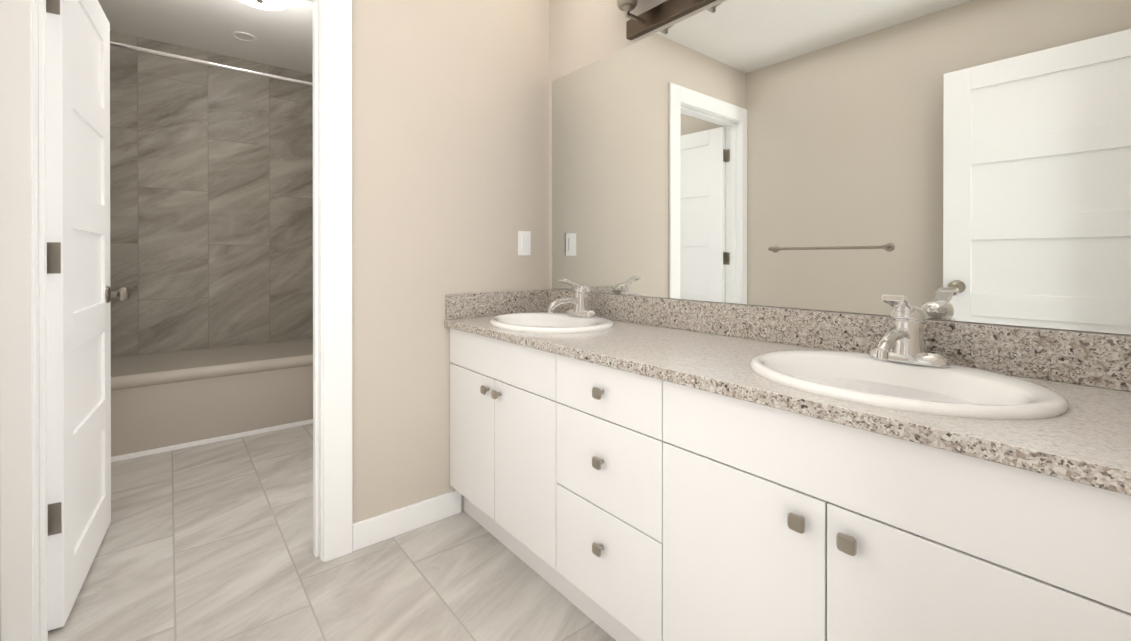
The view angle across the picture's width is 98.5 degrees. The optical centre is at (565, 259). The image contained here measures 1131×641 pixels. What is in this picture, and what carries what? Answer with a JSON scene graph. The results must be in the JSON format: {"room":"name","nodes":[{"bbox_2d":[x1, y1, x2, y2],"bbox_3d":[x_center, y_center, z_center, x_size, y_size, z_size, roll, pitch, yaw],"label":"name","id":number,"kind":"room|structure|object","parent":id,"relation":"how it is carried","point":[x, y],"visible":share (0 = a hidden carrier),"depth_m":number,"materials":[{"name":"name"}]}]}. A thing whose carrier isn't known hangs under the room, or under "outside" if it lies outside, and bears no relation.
{"room":"bathroom","nodes":[
{"label":"bathroom","id":0,"kind":"room"},
{"bbox_2d":[98,0,312,73],"bbox_3d":[-1.576,-1.523,2.808,1.987,0.100,2.423,0,0,-39],"label":"ceiling","id":1,"kind":"structure","parent":0,"point":[284,38],"depth_m":3.08,"materials":[{"name":"paint"}]},
{"bbox_2d":[231,32,256,41],"bbox_3d":[-2.122,-1.471,3.217,0.144,0.007,0.144,0,0,-39],"label":"recessed light","id":2,"kind":"object","parent":1,"relation":"in","point":[243,36],"visible":1,"depth_m":3.21,"materials":[{"name":"paint"}]},
{"bbox_2d":[239,0,293,10],"bbox_3d":[-1.587,-1.405,2.530,0.312,0.134,0.312,0,0,-39],"label":"light","id":3,"kind":"object","parent":1,"relation":"attached to","point":[274,5],"visible":1,"depth_m":2.58,"materials":[{"name":"white glass"}]},
{"bbox_2d":[48,423,615,640],"bbox_3d":[-0.898,1.109,1.984,1.987,0.060,4.570,0,0,-39],"label":"floor","id":4,"kind":"structure","parent":0,"point":[213,541],"depth_m":1.68,"materials":[{"name":"grey tile"}]},
{"bbox_2d":[111,339,312,461],"bbox_3d":[-2.144,0.850,3.288,1.476,0.450,0.747,0,0,-39],"label":"bathtub","id":5,"kind":"object","parent":4,"relation":"on","point":[166,401],"visible":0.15,"depth_m":2.90,"materials":[{"name":"ceramic"}]},
{"bbox_2d":[444,322,1130,640],"bbox_3d":[0.330,0.681,1.446,0.556,0.800,1.984,0,0,-39],"label":"bathroom vanity","id":6,"kind":"object","parent":4,"relation":"on","point":[629,468],"depth_m":0.98,"materials":[{"name":"white wood"}]},
{"bbox_2d":[444,318,1130,485],"bbox_3d":[0.332,0.266,1.446,0.552,0.030,1.984,0,0,-39],"label":"countertop","id":7,"kind":"structure","parent":6,"relation":"on","point":[1096,441],"depth_m":0.88,"materials":[{"name":"grey stone"}]},
{"bbox_2d":[464,310,643,337],"bbox_3d":[-0.060,0.307,1.916,0.451,0.151,0.547,0,0,-39],"label":"sink","id":8,"kind":"object","parent":7,"relation":"in","point":[536,322],"depth_m":1.97,"materials":[{"name":"white ceramic"}]},
{"bbox_2d":[544,278,603,317],"bbox_3d":[0.014,0.152,1.975,0.213,0.158,0.159,0,0,-39],"label":"faucet","id":9,"kind":"object","parent":7,"relation":"on","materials":[{"name":"silver metal"}]},
{"bbox_2d":[704,338,1087,445],"bbox_3d":[0.666,0.310,1.024,0.451,0.151,0.547,0,0,-39],"label":"sink","id":10,"kind":"object","parent":7,"relation":"in","point":[1036,405],"depth_m":1.00,"materials":[{"name":"white ceramic"}]},
{"bbox_2d":[860,294,955,365],"bbox_3d":[0.740,0.155,1.083,0.213,0.158,0.159,0,0,-39],"label":"faucet","id":11,"kind":"object","parent":7,"relation":"on","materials":[{"name":"silver metal"}]},
{"bbox_2d":[352,0,548,523],"bbox_3d":[-0.830,-0.250,1.857,1.937,2.660,0.120,0,0,-39],"label":"wall","id":12,"kind":"structure","parent":0,"point":[450,146],"depth_m":2.00,"materials":[{"name":"paint"}]},
{"bbox_2d":[46,0,129,630],"bbox_3d":[-1.647,0.053,1.694,0.173,2.030,0.724,0,0,-39],"label":"bathroom door","id":13,"kind":"structure","parent":12,"relation":"in","point":[80,294],"depth_m":1.57,"materials":[{"name":"white wood"}]},
{"bbox_2d":[0,0,351,640],"bbox_3d":[-1.165,0.004,1.577,0.863,2.153,0.140,0,0,-39],"label":"door frame","id":14,"kind":"structure","parent":12,"relation":"attached to","point":[16,429],"depth_m":1.33,"materials":[{"name":"white wood"}]},
{"bbox_2d":[352,490,460,550],"bbox_3d":[-0.619,1.029,1.946,0.442,0.100,0.014,0,0,-39],"label":"baseboard","id":15,"kind":"structure","parent":12,"relation":"attached to","point":[380,528],"depth_m":1.92,"materials":[{"name":"white wood"}]},
{"bbox_2d":[446,290,547,317],"bbox_3d":[-0.294,0.196,2.203,0.526,0.105,0.020,0,0,-39],"label":"backsplash","id":16,"kind":"structure","parent":12,"relation":"attached to","point":[457,305],"depth_m":2.17,"materials":[{"name":"grey stone"}]},
{"bbox_2d":[518,231,530,255],"bbox_3d":[-0.192,-0.079,2.293,0.070,0.115,0.008,0,0,-39],"label":"switch plate","id":17,"kind":"object","parent":12,"relation":"attached to","point":[524,243],"visible":1,"depth_m":2.29,"materials":[{"name":"plastic"}]},
{"bbox_2d":[548,290,1130,389],"bbox_3d":[0.538,0.198,1.614,0.020,0.105,1.984,0,0,-39],"label":"backsplash","id":18,"kind":"structure","parent":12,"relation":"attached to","point":[1104,359],"depth_m":1.26,"materials":[{"name":"grey stone"}]},
{"bbox_2d":[549,0,1130,335],"bbox_3d":[0.577,-0.250,1.657,0.106,2.660,2.207,0,0,-39],"label":"mirror","id":19,"kind":"object","parent":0,"point":[962,160],"depth_m":1.32,"materials":[{"name":"silver mirror"}]},
{"bbox_2d":[617,0,715,40],"bbox_3d":[0.439,-1.020,1.563,0.262,0.278,0.922,0,0,-39],"label":"sconce","id":20,"kind":"object","parent":19,"relation":"attached to","point":[660,15],"visible":1,"depth_m":1.81,"materials":[{"name":"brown metal"}]},
{"bbox_3d":[-2.309,-0.256,3.713,1.987,2.660,0.100,0,0,-39],"label":"wall","id":21,"kind":"structure","parent":0,"visible":0},
{"bbox_2d":[110,31,312,356],"bbox_3d":[-2.385,-0.200,3.580,1.502,2.550,0.010,0,0,-39],"label":"wall tile","id":22,"kind":"structure","parent":21,"relation":"attached to","point":[211,206],"depth_m":3.45,"materials":[{"name":"grey tile"}]},
{"bbox_3d":[-2.139,-0.200,3.278,1.502,2.550,0.770,0,0,-39],"label":"wall tiles","id":23,"kind":"structure","parent":0,"visible":0},
{"bbox_2d":[110,41,312,86],"bbox_3d":[-1.927,-1.159,3.015,1.481,0.060,0.060,0,0,-39],"label":"curtain rod","id":24,"kind":"object","parent":23,"relation":"attached to","point":[175,56],"visible":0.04,"depth_m":2.86,"materials":[{"name":"silver metal"}]}
]}

